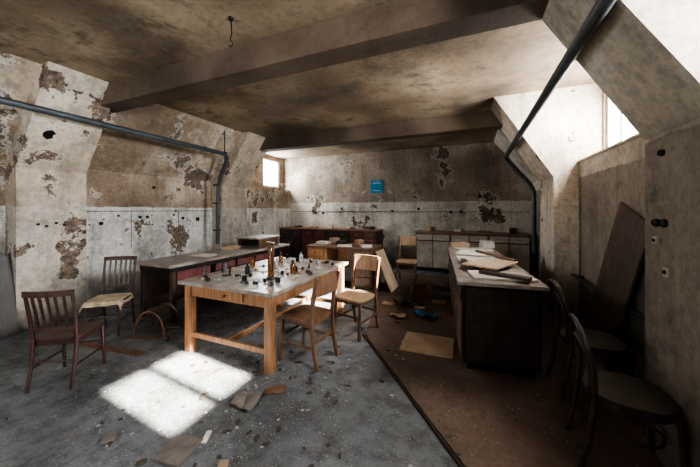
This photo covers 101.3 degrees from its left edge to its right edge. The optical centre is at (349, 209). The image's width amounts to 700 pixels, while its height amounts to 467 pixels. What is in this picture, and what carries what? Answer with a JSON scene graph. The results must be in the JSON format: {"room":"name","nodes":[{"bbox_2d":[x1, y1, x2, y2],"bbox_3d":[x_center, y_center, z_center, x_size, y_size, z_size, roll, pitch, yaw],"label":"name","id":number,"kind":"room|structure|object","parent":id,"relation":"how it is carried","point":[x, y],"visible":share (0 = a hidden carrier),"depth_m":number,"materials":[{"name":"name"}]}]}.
{"room":"abandoned basement laboratory","nodes":[
{"label":"abandoned basement laboratory","id":0,"kind":"room"},
{"bbox_2d":[0,51,40,159],"bbox_3d":[-4.946,-1.185,2.143,1.420,1.070,3.300,0,0,23],"label":"wall","id":1,"kind":"structure","parent":0,"point":[18,75],"depth_m":3.39,"materials":[{"name":"paint"}]},
{"bbox_2d":[0,160,289,300],"bbox_3d":[-4.124,0.450,5.270,0.500,2.200,9.700,0,0,23],"label":"wall","id":2,"kind":"structure","parent":0,"point":[129,196],"depth_m":5.34,"materials":[{"name":"paint"}]},
{"bbox_2d":[43,130,55,138],"bbox_3d":[-3.878,-0.971,3.703,0.078,0.121,0.126,0,0,40],"label":"hole","id":3,"kind":"object","parent":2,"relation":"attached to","point":[49,134],"visible":1,"depth_m":3.70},
{"bbox_2d":[5,61,110,331],"bbox_3d":[-4.025,-0.085,3.937,1.480,3.270,0.720,0,0,23],"label":"pillar","id":4,"kind":"structure","parent":2,"relation":"attached to","point":[45,179],"depth_m":3.81,"materials":[{"name":"paint"}]},
{"bbox_2d":[86,211,178,231],"bbox_3d":[-3.715,0.332,5.575,0.012,0.636,2.480,0,0,23],"label":"conduit","id":5,"kind":"object","parent":2,"relation":"attached to","point":[86,211],"visible":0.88,"depth_m":4.82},
{"bbox_2d":[212,132,265,249],"bbox_3d":[-2.745,-0.085,6.967,1.480,3.270,0.800,0,0,23],"label":"pillar","id":6,"kind":"structure","parent":2,"relation":"attached to","point":[246,156],"depth_m":6.78,"materials":[{"name":"paint"}]},
{"bbox_2d":[88,104,241,181],"bbox_3d":[-3.531,-1.185,5.492,1.420,1.070,2.530,0,0,23],"label":"wall","id":7,"kind":"structure","parent":0,"point":[115,151],"depth_m":5.17,"materials":[{"name":"paint"}]},
{"bbox_2d":[101,0,548,112],"bbox_3d":[-0.989,-1.577,3.056,5.500,0.285,0.260,0,0,23],"label":"ceiling beam","id":8,"kind":"structure","parent":7,"relation":"attached to","point":[393,25],"depth_m":2.62,"materials":[{"name":"paint"}]},
{"bbox_2d":[248,154,283,189],"bbox_3d":[-2.759,-1.185,8.683,0.100,1.070,2.350,0,0,23],"label":"wall","id":9,"kind":"structure","parent":0,"point":[257,180],"depth_m":8.89,"materials":[{"name":"paint"}]},
{"bbox_2d":[263,158,278,187],"bbox_3d":[-2.553,-1.165,9.171,0.050,0.870,0.810,0,0,23],"label":"window","id":10,"kind":"structure","parent":9,"relation":"in","point":[270,161],"depth_m":9.36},
{"bbox_2d":[0,0,594,158],"bbox_3d":[-0.670,-1.770,3.811,8.200,0.100,10.100,0,0,23],"label":"ceiling","id":11,"kind":"structure","parent":0,"point":[105,40],"depth_m":3.30,"materials":[{"name":"paint"}]},
{"bbox_2d":[0,96,228,243],"bbox_3d":[-3.961,-0.485,3.407,0.570,2.470,6.355,0,0,23],"label":"pipe","id":12,"kind":"object","parent":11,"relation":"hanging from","point":[3,100],"visible":0.99,"depth_m":4.30,"materials":[{"name":"metal"}]},
{"bbox_2d":[228,16,233,46],"bbox_3d":[-1.067,-1.588,2.570,0.044,0.265,0.050,0,0,-31],"label":"ceiling hook","id":13,"kind":"object","parent":11,"relation":"hanging from","point":[230,18],"visible":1,"depth_m":2.56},
{"bbox_2d":[0,264,664,466],"bbox_3d":[-0.670,1.600,3.811,8.200,0.100,10.100,0,0,23],"label":"floor","id":14,"kind":"structure","parent":0,"point":[28,445],"depth_m":2.33,"materials":[{"name":"concrete"}]},
{"bbox_2d":[0,254,17,337],"bbox_3d":[-4.353,0.945,3.500,0.327,1.217,0.320,0,0,23],"label":"plank","id":15,"kind":"object","parent":14,"relation":"on","point":[8,317],"visible":1,"depth_m":3.57,"materials":[{"name":"grey wood"}]},
{"bbox_2d":[21,289,105,393],"bbox_3d":[-2.611,1.120,2.647,0.396,0.865,0.480,0,0,-11],"label":"wooden chair","id":16,"kind":"object","parent":14,"relation":"on","point":[74,333],"visible":1,"depth_m":2.50,"materials":[{"name":"red wood"}]},
{"bbox_2d":[63,434,76,441],"bbox_3d":[-1.895,1.543,1.940,0.062,0.008,0.049,0,0,23],"label":"rubble","id":17,"kind":"object","parent":14,"relation":"on","point":[69,438],"visible":1,"depth_m":1.94,"materials":[{"name":"concrete"}]},
{"bbox_2d":[99,432,117,444],"bbox_3d":[-1.625,1.541,1.935,0.080,0.018,0.070,0,0,-23],"label":"rubble","id":18,"kind":"object","parent":14,"relation":"on","point":[107,438],"depth_m":1.92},
{"bbox_2d":[83,256,136,339],"bbox_3d":[-3.069,1.092,3.702,0.404,0.921,0.491,0,0,-14],"label":"wooden chair","id":19,"kind":"object","parent":14,"relation":"on","point":[111,258],"visible":0.8,"depth_m":3.86,"materials":[{"name":"red wood"}]},
{"bbox_2d":[79,292,134,312],"bbox_3d":[-3.057,1.164,3.635,0.422,0.139,0.404,0,0,-17],"label":"sackcloth","id":20,"kind":"object","parent":19,"relation":"on","point":[102,300],"visible":0.98,"depth_m":3.52,"materials":[{"name":"fabric"}]},
{"bbox_2d":[79,342,143,356],"bbox_3d":[-2.669,1.538,3.190,0.900,0.024,0.070,0,0,16],"label":"plank","id":21,"kind":"object","parent":14,"relation":"on","point":[121,350],"visible":0.79,"depth_m":3.16,"materials":[{"name":"brown wood"}]},
{"bbox_2d":[135,458,147,465],"bbox_3d":[-1.277,1.543,1.757,0.069,0.013,0.040,0,0,-39],"label":"rubble piece","id":22,"kind":"object","parent":14,"relation":"on","point":[143,461],"visible":1,"depth_m":1.75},
{"bbox_2d":[129,302,184,338],"bbox_3d":[-2.409,1.378,3.601,0.480,0.341,0.328,0,0,3],"label":"stand","id":23,"kind":"object","parent":14,"relation":"on","point":[151,311],"visible":1,"depth_m":3.49,"materials":[{"name":"brown wood"}]},
{"bbox_2d":[152,430,211,466],"bbox_3d":[-1.074,1.540,1.881,0.220,0.020,0.296,0,0,14],"label":"rubble","id":24,"kind":"object","parent":14,"relation":"on","point":[182,446],"depth_m":1.83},
{"bbox_2d":[133,243,289,323],"bbox_3d":[-2.221,1.147,5.226,0.780,0.805,2.740,0,0,23],"label":"laboratory bench","id":25,"kind":"object","parent":14,"relation":"on","point":[159,277],"visible":0.48,"depth_m":4.34,"materials":[{"name":"black paint"}]},
{"bbox_2d":[189,253,219,257],"bbox_3d":[-2.364,0.737,4.688,0.404,0.014,0.305,0,0,23],"label":"paper sheet","id":26,"kind":"object","parent":25,"relation":"on","point":[206,255],"visible":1,"depth_m":4.65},
{"bbox_2d":[133,243,289,268],"bbox_3d":[-2.221,0.765,5.226,0.780,0.040,2.740,0,0,23],"label":"countertop","id":27,"kind":"structure","parent":25,"relation":"on","point":[170,262],"depth_m":4.50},
{"bbox_2d":[222,245,240,249],"bbox_3d":[-2.254,0.715,5.457,0.220,0.060,0.300,0,0,6],"label":"wooden box","id":28,"kind":"object","parent":25,"relation":"on","point":[229,247],"visible":1,"depth_m":5.38,"materials":[{"name":"brown wood"}]},
{"bbox_2d":[235,235,279,247],"bbox_3d":[-1.936,0.652,6.083,0.600,0.185,0.700,0,0,23],"label":"shelf","id":29,"kind":"object","parent":25,"relation":"on","point":[253,239],"visible":0.94,"depth_m":6.00,"materials":[{"name":"brown wood"}]},
{"bbox_2d":[217,459,228,466],"bbox_3d":[-0.765,1.540,1.734,0.060,0.020,0.050,0,0,-12],"label":"scrap","id":30,"kind":"object","parent":14,"relation":"on","point":[222,463],"visible":1,"depth_m":1.73,"materials":[{"name":"brown cardboard"}]},
{"bbox_2d":[222,429,231,433],"bbox_3d":[-0.857,1.544,2.005,0.066,0.012,0.037,0,0,-6],"label":"rubble piece","id":31,"kind":"object","parent":14,"relation":"on","point":[226,430],"visible":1,"depth_m":2.00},
{"bbox_2d":[230,390,262,409],"bbox_3d":[-0.828,1.512,2.299,0.222,0.066,0.170,0,0,23],"label":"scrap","id":32,"kind":"object","parent":14,"relation":"on","point":[244,400],"visible":1,"depth_m":2.29,"materials":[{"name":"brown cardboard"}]},
{"bbox_2d":[253,434,259,442],"bbox_3d":[-0.635,1.544,1.946,0.036,0.012,0.071,0,0,11],"label":"rubble piece","id":33,"kind":"object","parent":14,"relation":"on","point":[255,439],"visible":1,"depth_m":1.94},
{"bbox_2d":[177,257,347,374],"bbox_3d":[-0.949,1.160,3.690,1.260,0.780,1.780,0,0,23],"label":"work table","id":34,"kind":"object","parent":14,"relation":"on","point":[230,290],"visible":0.96,"depth_m":3.09,"materials":[{"name":"brown wood"}]},
{"bbox_2d":[202,263,208,277],"bbox_3d":[-1.653,0.685,3.283,0.066,0.168,0.094,0,0,-17],"label":"microscope","id":35,"kind":"object","parent":34,"relation":"on","point":[205,266],"visible":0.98,"depth_m":3.26,"materials":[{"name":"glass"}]},
{"bbox_2d":[222,261,230,276],"bbox_3d":[-1.443,0.685,3.368,0.094,0.168,0.066,0,0,-44],"label":"microscope","id":36,"kind":"object","parent":34,"relation":"on","point":[226,264],"visible":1,"depth_m":3.36,"materials":[{"name":"metal"}]},
{"bbox_2d":[242,275,246,280],"bbox_3d":[-1.144,0.739,3.103,0.048,0.061,0.020,0,0,-24],"label":"box","id":37,"kind":"object","parent":34,"relation":"on","point":[244,277],"visible":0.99,"depth_m":3.10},
{"bbox_2d":[245,263,249,273],"bbox_3d":[-1.244,0.709,3.478,0.056,0.120,0.056,0,0,23],"label":"bottle","id":38,"kind":"object","parent":34,"relation":"on","point":[247,268],"visible":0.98,"depth_m":3.46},
{"bbox_2d":[251,256,254,266],"bbox_3d":[-1.327,0.699,3.926,0.060,0.140,0.060,0,0,23],"label":"bottle","id":39,"kind":"object","parent":34,"relation":"on","point":[252,259],"visible":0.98,"depth_m":3.90,"materials":[{"name":"brown glass"}]},
{"bbox_2d":[263,242,277,279],"bbox_3d":[-0.887,0.565,3.219,0.120,0.408,0.120,0,0,23],"label":"glass cylinder","id":40,"kind":"object","parent":34,"relation":"on","point":[271,276],"visible":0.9,"depth_m":3.20,"materials":[{"name":"brown glass"}]},
{"bbox_2d":[275,258,278,268],"bbox_3d":[-0.959,0.704,3.770,0.060,0.130,0.060,0,0,23],"label":"bottle","id":41,"kind":"object","parent":34,"relation":"on","point":[276,261],"visible":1,"depth_m":3.74,"materials":[{"name":"clear glass"}]},
{"bbox_2d":[275,277,280,282],"bbox_3d":[-0.766,0.740,3.048,0.054,0.058,0.020,0,0,19],"label":"box","id":42,"kind":"object","parent":34,"relation":"on","point":[277,279],"visible":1,"depth_m":3.04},
{"bbox_2d":[279,252,282,262],"bbox_3d":[-1.006,0.694,4.170,0.060,0.150,0.060,0,0,23],"label":"bottle","id":43,"kind":"object","parent":34,"relation":"on","point":[280,255],"visible":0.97,"depth_m":4.15,"materials":[{"name":"brown glass"}]},
{"bbox_2d":[290,260,295,273],"bbox_3d":[-0.695,0.689,3.496,0.064,0.160,0.064,0,0,23],"label":"bottle","id":44,"kind":"object","parent":34,"relation":"on","point":[292,266],"visible":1,"depth_m":3.47,"materials":[{"name":"brown glass"}]},
{"bbox_2d":[299,251,302,262],"bbox_3d":[-0.718,0.684,4.211,0.070,0.170,0.070,0,0,23],"label":"bottle","id":45,"kind":"object","parent":34,"relation":"on","point":[300,254],"visible":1,"depth_m":4.18,"materials":[{"name":"clear glass"}]},
{"bbox_2d":[265,385,284,394],"bbox_3d":[-0.642,1.544,2.464,0.160,0.012,0.100,0,0,-6],"label":"scrap","id":46,"kind":"object","parent":14,"relation":"on","point":[280,389],"visible":1,"depth_m":2.46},
{"bbox_2d":[280,229,300,257],"bbox_3d":[-1.743,1.070,9.160,0.794,0.960,0.641,0,0,23],"label":"base cabinet","id":47,"kind":"object","parent":14,"relation":"on","point":[292,237],"visible":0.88,"depth_m":8.86,"materials":[{"name":"black paint"}]},
{"bbox_2d":[279,226,382,231],"bbox_3d":[-0.634,0.570,8.702,3.220,0.040,0.660,0,0,23],"label":"countertop","id":48,"kind":"structure","parent":47,"relation":"on","point":[289,227],"depth_m":8.52,"materials":[{"name":"wood"}]},
{"bbox_2d":[363,226,374,228],"bbox_3d":[0.551,0.513,8.244,0.221,0.072,0.256,0,0,-44],"label":"storage box","id":49,"kind":"object","parent":48,"relation":"on","point":[364,227],"visible":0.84,"depth_m":8.20,"materials":[{"name":"brown wood"}]},
{"bbox_2d":[278,270,339,371],"bbox_3d":[-0.423,1.097,3.018,0.503,0.914,0.440,0,0,30],"label":"wooden chair","id":50,"kind":"object","parent":14,"relation":"on","point":[307,316],"visible":1,"depth_m":2.94,"materials":[{"name":"brown wood"}]},
{"bbox_2d":[301,229,324,258],"bbox_3d":[-1.006,1.070,8.848,0.794,0.960,0.641,0,0,23],"label":"base cabinet","id":51,"kind":"object","parent":14,"relation":"on","point":[308,237],"visible":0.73,"depth_m":8.62,"materials":[{"name":"black paint"}]},
{"bbox_2d":[0,275,637,466],"bbox_3d":[-0.453,1.544,4.324,6.212,0.012,6.989,0,0,23],"label":"debris","id":52,"kind":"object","parent":14,"relation":"on","point":[349,275],"depth_m":2.37,"materials":[{"name":"paint"}]},
{"bbox_2d":[325,230,349,242],"bbox_3d":[-0.269,1.070,8.537,0.794,0.960,0.641,0,0,23],"label":"base cabinet","id":53,"kind":"object","parent":14,"relation":"on","point":[343,235],"visible":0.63,"depth_m":8.25,"materials":[{"name":"black paint"}]},
{"bbox_2d":[305,243,382,288],"bbox_3d":[-0.116,1.148,6.150,1.500,0.798,0.750,0,0,21],"label":"wooden desk","id":54,"kind":"object","parent":14,"relation":"on","point":[364,279],"visible":0.44,"depth_m":5.94,"materials":[{"name":"brown wood"}]},
{"bbox_2d":[316,241,330,244],"bbox_3d":[-0.585,0.718,6.326,0.250,0.060,0.200,0,0,23],"label":"cardboard box","id":55,"kind":"object","parent":54,"relation":"on","point":[317,242],"visible":1,"depth_m":6.26,"materials":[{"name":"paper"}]},
{"bbox_2d":[329,237,339,243],"bbox_3d":[-0.349,0.688,6.498,0.200,0.120,0.140,0,0,-23],"label":"cardboard box","id":56,"kind":"object","parent":54,"relation":"on","point":[334,239],"visible":0.66,"depth_m":6.43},
{"bbox_2d":[336,240,347,244],"bbox_3d":[-0.177,0.708,6.263,0.200,0.080,0.250,0,0,11],"label":"cardboard box","id":57,"kind":"object","parent":54,"relation":"on","point":[338,241],"visible":0.86,"depth_m":6.15,"materials":[{"name":"black cardboard"}]},
{"bbox_2d":[337,244,351,246],"bbox_3d":[-0.110,0.733,5.908,0.300,0.030,0.200,0,0,0],"label":"cardboard box","id":58,"kind":"object","parent":54,"relation":"on","point":[338,245],"visible":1,"depth_m":5.81,"materials":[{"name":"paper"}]},
{"bbox_2d":[355,239,363,244],"bbox_3d":[0.204,0.698,6.264,0.160,0.100,0.140,0,0,-34],"label":"cardboard box","id":59,"kind":"object","parent":54,"relation":"on","point":[357,241],"visible":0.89,"depth_m":6.21,"materials":[{"name":"brown cardboard"}]},
{"bbox_2d":[360,244,371,247],"bbox_3d":[0.324,0.723,5.779,0.200,0.050,0.150,0,0,-11],"label":"cardboard box","id":60,"kind":"object","parent":54,"relation":"on","point":[361,245],"visible":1,"depth_m":5.71,"materials":[{"name":"cardboard"}]},
{"bbox_2d":[364,232,372,245],"bbox_3d":[0.395,0.615,6.075,0.200,0.270,0.100,0,0,23],"label":"test tube rack","id":61,"kind":"object","parent":54,"relation":"on","point":[365,233],"visible":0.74,"depth_m":6.06,"materials":[{"name":"brown wood"}]},
{"bbox_2d":[344,380,354,385],"bbox_3d":[-0.007,1.542,2.554,0.091,0.012,0.071,0,0,23],"label":"rubble","id":62,"kind":"object","parent":14,"relation":"on","point":[351,383],"visible":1,"depth_m":2.56,"materials":[{"name":"concrete"}]},
{"bbox_2d":[334,254,380,341],"bbox_3d":[0.092,1.082,3.692,0.440,0.944,0.505,0,0,36],"label":"wooden chair","id":63,"kind":"object","parent":14,"relation":"on","point":[354,297],"visible":0.96,"depth_m":3.72,"materials":[{"name":"brown wood"}]},
{"bbox_2d":[350,230,382,249],"bbox_3d":[0.468,1.070,8.226,0.794,0.960,0.641,0,0,23],"label":"base cabinet","id":64,"kind":"object","parent":14,"relation":"on","point":[377,237],"visible":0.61,"depth_m":7.97,"materials":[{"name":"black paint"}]},
{"bbox_2d":[362,333,463,466],"bbox_3d":[0.600,1.542,1.978,0.018,0.014,3.300,0,0,-15],"label":"batten","id":65,"kind":"object","parent":14,"relation":"on","point":[438,435],"visible":1,"depth_m":2.19,"materials":[{"name":"brown wood"}]},
{"bbox_2d":[416,233,449,271],"bbox_3d":[2.190,1.070,7.498,0.844,0.960,0.641,0,0,23],"label":"base cabinet","id":66,"kind":"object","parent":14,"relation":"on","point":[432,249],"visible":0.73,"depth_m":7.23,"materials":[{"name":"grey paint"}]},
{"bbox_2d":[415,230,531,236],"bbox_3d":[2.977,0.570,7.177,2.580,0.040,0.660,0,0,23],"label":"countertop","id":67,"kind":"structure","parent":66,"relation":"on","point":[417,231],"depth_m":7.01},
{"bbox_2d":[424,226,434,230],"bbox_3d":[2.087,0.494,7.511,0.208,0.110,0.187,0,0,-43],"label":"storage box","id":68,"kind":"object","parent":67,"relation":"on","point":[428,228],"visible":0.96,"depth_m":7.44,"materials":[{"name":"brown cardboard"}]},
{"bbox_2d":[477,231,491,232],"bbox_3d":[3.281,0.531,6.996,0.324,0.036,0.234,0,0,23],"label":"storage box","id":69,"kind":"object","parent":67,"relation":"on","point":[477,231],"visible":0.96,"depth_m":6.89,"materials":[{"name":"brown wood"}]},
{"bbox_2d":[509,228,516,233],"bbox_3d":[3.808,0.484,6.703,0.126,0.130,0.175,0,0,17],"label":"storage box","id":70,"kind":"object","parent":67,"relation":"on","point":[511,230],"visible":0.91,"depth_m":6.62,"materials":[{"name":"brown wood"}]},
{"bbox_2d":[450,234,487,245],"bbox_3d":[2.973,1.070,7.167,0.844,0.960,0.641,0,0,23],"label":"base cabinet","id":71,"kind":"object","parent":14,"relation":"on","point":[471,239],"visible":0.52,"depth_m":6.89,"materials":[{"name":"grey paint"}]},
{"bbox_2d":[488,235,530,273],"bbox_3d":[3.756,1.070,6.837,0.844,0.960,0.641,0,0,23],"label":"base cabinet","id":72,"kind":"object","parent":14,"relation":"on","point":[515,247],"visible":0.64,"depth_m":6.50,"materials":[{"name":"grey paint"}]},
{"bbox_2d":[365,272,662,466],"bbox_3d":[1.246,1.546,3.642,3.260,0.008,6.320,0,0,23],"label":"covering","id":73,"kind":"object","parent":14,"relation":"on","point":[522,440],"visible":0.46,"depth_m":2.31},
{"bbox_2d":[375,249,397,292],"bbox_3d":[0.726,1.169,5.609,0.326,0.746,0.500,0,0,23],"label":"leaning board","id":74,"kind":"object","parent":73,"relation":"on","point":[384,263],"visible":1,"depth_m":5.57,"materials":[{"name":"brown wood"}]},
{"bbox_2d":[382,301,395,304],"bbox_3d":[0.635,1.532,4.724,0.203,0.014,0.159,0,0,23],"label":"crumpled paper","id":75,"kind":"object","parent":73,"relation":"on","point":[384,302],"visible":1,"depth_m":4.71,"materials":[{"name":"paper"}]},
{"bbox_2d":[390,313,405,317],"bbox_3d":[0.692,1.518,4.159,0.223,0.035,0.165,0,0,23],"label":"crumpled paper","id":76,"kind":"object","parent":73,"relation":"on","point":[399,315],"visible":1,"depth_m":4.16,"materials":[{"name":"paper"}]},
{"bbox_2d":[396,236,417,283],"bbox_3d":[1.234,1.072,6.196,0.440,0.964,0.506,0,0,17],"label":"wooden chair","id":77,"kind":"object","parent":73,"relation":"on","point":[403,240],"visible":0.95,"depth_m":6.29,"materials":[{"name":"brown wood"}]},
{"bbox_2d":[395,294,423,306],"bbox_3d":[0.991,1.481,4.750,0.457,0.108,0.390,0,0,23],"label":"rag","id":78,"kind":"object","parent":73,"relation":"on","point":[413,301],"visible":1,"depth_m":4.73,"materials":[{"name":"fabric"}]},
{"bbox_2d":[409,284,431,296],"bbox_3d":[1.279,1.456,5.213,0.340,0.170,0.241,0,0,-6],"label":"crate","id":79,"kind":"object","parent":73,"relation":"on","point":[416,290],"visible":0.99,"depth_m":5.11,"materials":[{"name":"brown wood"}]},
{"bbox_2d":[413,309,438,318],"bbox_3d":[1.089,1.494,4.152,0.364,0.086,0.287,0,0,23],"label":"cloth","id":80,"kind":"object","parent":73,"relation":"on","point":[419,313],"visible":1,"depth_m":4.17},
{"bbox_2d":[399,331,453,358],"bbox_3d":[0.891,1.536,3.293,0.560,0.010,0.500,0,0,21],"label":"cardboard sheet","id":81,"kind":"object","parent":73,"relation":"on","point":[439,346],"visible":1,"depth_m":3.27,"materials":[{"name":"cardboard"}]},
{"bbox_2d":[432,300,445,303],"bbox_3d":[1.487,1.534,4.800,0.225,0.010,0.170,0,0,23],"label":"crumpled paper","id":82,"kind":"object","parent":73,"relation":"on","point":[433,301],"visible":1,"depth_m":4.81,"materials":[{"name":"brown paper"}]},
{"bbox_2d":[447,245,549,377],"bbox_3d":[1.831,1.111,4.079,0.760,0.862,3.040,0,0,17],"label":"bench","id":83,"kind":"object","parent":73,"relation":"on","point":[498,324],"visible":0.97,"depth_m":2.67,"materials":[{"name":"black paint"}]},
{"bbox_2d":[450,241,468,247],"bbox_3d":[1.995,0.633,5.237,0.300,0.090,0.250,0,0,11],"label":"cardboard box","id":84,"kind":"object","parent":83,"relation":"on","point":[453,244],"visible":0.91,"depth_m":5.13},
{"bbox_2d":[461,258,473,269],"bbox_3d":[1.409,0.655,3.465,0.060,0.046,0.600,0,0,14],"label":"batten","id":85,"kind":"object","parent":83,"relation":"on","point":[463,260],"visible":0.74,"depth_m":3.36,"materials":[{"name":"brown wood"}]},
{"bbox_2d":[461,258,517,269],"bbox_3d":[1.632,0.623,3.349,0.600,0.018,0.400,0,0,-41],"label":"board","id":86,"kind":"object","parent":85,"relation":"on","point":[487,263],"visible":1,"depth_m":3.29,"materials":[{"name":"brown wood"}]},
{"bbox_2d":[454,250,494,256],"bbox_3d":[1.894,0.665,4.356,0.500,0.025,0.400,0,0,34],"label":"board","id":87,"kind":"object","parent":83,"relation":"on","point":[461,252],"visible":0.74,"depth_m":4.31,"materials":[{"name":"paper"}]},
{"bbox_2d":[476,250,517,261],"bbox_3d":[2.027,0.637,4.029,0.050,0.030,0.900,0,0,-6],"label":"batten","id":88,"kind":"object","parent":87,"relation":"on","point":[478,251],"visible":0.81,"depth_m":3.92,"materials":[{"name":"brown wood"}]},
{"bbox_2d":[455,248,495,251],"bbox_3d":[2.089,0.668,4.817,0.550,0.020,0.380,0,0,6],"label":"board","id":89,"kind":"object","parent":83,"relation":"on","point":[458,249],"visible":0.84,"depth_m":4.78,"materials":[{"name":"white paint"}]},
{"bbox_2d":[456,256,503,260],"bbox_3d":[1.764,0.668,3.868,0.600,0.020,0.340,0,0,17],"label":"board","id":90,"kind":"object","parent":83,"relation":"on","point":[469,258],"visible":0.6,"depth_m":3.89,"materials":[{"name":"paper"}]},
{"bbox_2d":[479,240,494,247],"bbox_3d":[2.473,0.618,5.186,0.200,0.120,0.180,0,0,6],"label":"cardboard box","id":91,"kind":"object","parent":83,"relation":"on","point":[482,243],"visible":0.94,"depth_m":5.10,"materials":[{"name":"cardboard"}]},
{"bbox_2d":[447,245,549,290],"bbox_3d":[1.831,0.697,4.079,0.760,0.035,3.040,0,0,17],"label":"countertop","id":92,"kind":"structure","parent":83,"relation":"on","point":[462,276],"depth_m":2.77,"materials":[{"name":"stone"}]},
{"bbox_2d":[467,270,537,281],"bbox_3d":[1.525,0.668,2.916,0.560,0.020,0.360,0,0,11],"label":"board","id":93,"kind":"object","parent":83,"relation":"on","point":[475,274],"visible":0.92,"depth_m":2.84,"materials":[{"name":"paper"}]},
{"bbox_2d":[479,269,531,281],"bbox_3d":[1.522,0.642,2.831,0.100,0.030,0.460,0,0,-40],"label":"batten","id":94,"kind":"object","parent":93,"relation":"on","point":[487,272],"visible":1,"depth_m":2.79,"materials":[{"name":"brown wood"}]},
{"bbox_2d":[546,278,634,399],"bbox_3d":[2.001,1.075,2.432,0.501,0.939,0.436,0,0,20],"label":"wooden chair","id":95,"kind":"object","parent":73,"relation":"on","point":[603,344],"visible":0.84,"depth_m":2.35,"materials":[{"name":"brown wood"}]},
{"bbox_2d":[585,202,644,366],"bbox_3d":[2.585,0.730,2.816,0.159,1.617,1.092,0,0,25],"label":"leaning board","id":96,"kind":"object","parent":73,"relation":"on","point":[624,255],"visible":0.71,"depth_m":2.73,"materials":[{"name":"wood"}]},
{"bbox_2d":[565,313,688,466],"bbox_3d":[1.653,1.113,1.768,0.474,0.863,0.414,0,0,26],"label":"wooden chair","id":97,"kind":"object","parent":73,"relation":"on","point":[623,394],"visible":1,"depth_m":1.69,"materials":[{"name":"brown wood"}]},
{"bbox_2d":[284,142,532,273],"bbox_3d":[1.256,-0.085,8.371,8.200,3.270,0.200,0,0,23],"label":"wall","id":98,"kind":"structure","parent":0,"point":[437,181],"depth_m":8.07,"materials":[{"name":"paint"}]},
{"bbox_2d":[293,211,383,226],"bbox_3d":[1.214,0.287,8.271,6.800,0.486,0.012,0,0,23],"label":"conduit","id":99,"kind":"object","parent":98,"relation":"attached to","point":[293,211],"visible":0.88,"depth_m":8.83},
{"bbox_2d":[371,180,382,192],"bbox_3d":[0.790,-0.690,8.448,0.380,0.380,0.020,0,0,23],"label":"sign","id":100,"kind":"object","parent":98,"relation":"attached to","point":[376,185],"visible":1,"depth_m":8.44,"materials":[{"name":"blue paint"}]},
{"bbox_2d":[494,129,538,182],"bbox_3d":[3.685,-1.185,5.961,1.110,1.070,2.350,0,0,23],"label":"wall","id":101,"kind":"structure","parent":0,"point":[500,140],"depth_m":6.54,"materials":[{"name":"paint"}]},
{"bbox_2d":[260,110,501,151],"bbox_3d":[0.256,-1.577,6.003,5.500,0.285,0.250,0,0,23],"label":"beam","id":102,"kind":"structure","parent":101,"relation":"attached to","point":[483,120],"depth_m":5.67,"materials":[{"name":"paint"}]},
{"bbox_2d":[533,136,644,380],"bbox_3d":[2.739,0.450,2.371,0.460,2.200,9.700,0,0,23],"label":"wall","id":103,"kind":"structure","parent":0,"point":[611,177],"depth_m":3.13,"materials":[{"name":"paint"}]},
{"bbox_2d":[491,83,602,319],"bbox_3d":[3.015,-0.085,4.496,1.424,3.270,0.870,0,0,23],"label":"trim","id":104,"kind":"structure","parent":103,"relation":"attached to","point":[568,129],"depth_m":4.05,"materials":[{"name":"paint"}]},
{"bbox_2d":[571,273,644,322],"bbox_3d":[2.668,0.890,2.922,0.098,0.034,2.220,0,0,23],"label":"pipe","id":105,"kind":"object","parent":103,"relation":"attached to","point":[580,278],"visible":0.35,"depth_m":2.89,"materials":[{"name":"metal"}]},
{"bbox_2d":[577,133,640,162],"bbox_3d":[2.829,-0.662,2.843,0.300,0.024,2.300,0,0,23],"label":"trim","id":106,"kind":"structure","parent":103,"relation":"attached to","point":[638,134],"depth_m":3.00,"materials":[{"name":"paint"}]},
{"bbox_2d":[542,0,699,466],"bbox_3d":[1.815,-0.085,1.654,1.424,3.270,0.660,0,0,23],"label":"pillar","id":107,"kind":"structure","parent":103,"relation":"attached to","point":[644,55],"depth_m":1.63,"materials":[{"name":"paint"}]},
{"bbox_2d":[651,219,658,226],"bbox_3d":[1.927,0.080,1.813,0.020,0.051,0.052,0,0,23],"label":"wall socket","id":108,"kind":"object","parent":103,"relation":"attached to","point":[655,222],"visible":0.96,"depth_m":1.80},
{"bbox_2d":[651,236,659,243],"bbox_3d":[1.920,0.190,1.805,0.028,0.047,0.047,0,0,23],"label":"wall socket","id":109,"kind":"object","parent":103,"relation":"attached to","point":[655,240],"visible":1,"depth_m":1.79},
{"bbox_2d":[657,149,664,155],"bbox_3d":[1.904,-0.350,1.758,0.020,0.039,0.040,0,0,23],"label":"wall socket","id":110,"kind":"object","parent":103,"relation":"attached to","point":[661,152],"visible":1,"depth_m":1.75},
{"bbox_2d":[659,219,667,226],"bbox_3d":[1.896,0.080,1.739,0.020,0.051,0.052,0,0,23],"label":"wall socket","id":111,"kind":"object","parent":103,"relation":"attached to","point":[663,222],"visible":1,"depth_m":1.73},
{"bbox_2d":[662,267,671,277],"bbox_3d":[1.877,0.370,1.704,0.028,0.057,0.057,0,0,23],"label":"wall socket","id":112,"kind":"object","parent":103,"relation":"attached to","point":[666,272],"visible":1,"depth_m":1.69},
{"bbox_2d":[603,92,613,148],"bbox_3d":[2.812,-1.185,2.340,0.100,1.070,9.700,0,0,23],"label":"window frame","id":113,"kind":"structure","parent":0,"point":[604,94],"depth_m":3.82,"materials":[{"name":"paint"}]},
{"bbox_2d":[606,96,627,147],"bbox_3d":[3.112,-1.185,3.049,0.050,0.890,1.640,0,0,23],"label":"window","id":114,"kind":"structure","parent":113,"relation":"in","point":[609,105],"depth_m":3.75,"materials":[{"name":"glass"}]},
{"bbox_3d":[-2.596,-0.085,-0.749,8.200,3.270,0.200,0,0,23],"label":"wall","id":115,"kind":"structure","parent":0,"visible":0},
{"bbox_2d":[503,0,615,252],"bbox_3d":[1.813,-0.124,2.024,0.615,1.949,8.300,0,0,23],"label":"pipe","id":116,"kind":"object","parent":115,"relation":"attached to","point":[600,9],"visible":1,"depth_m":2.16,"materials":[{"name":"metal"}]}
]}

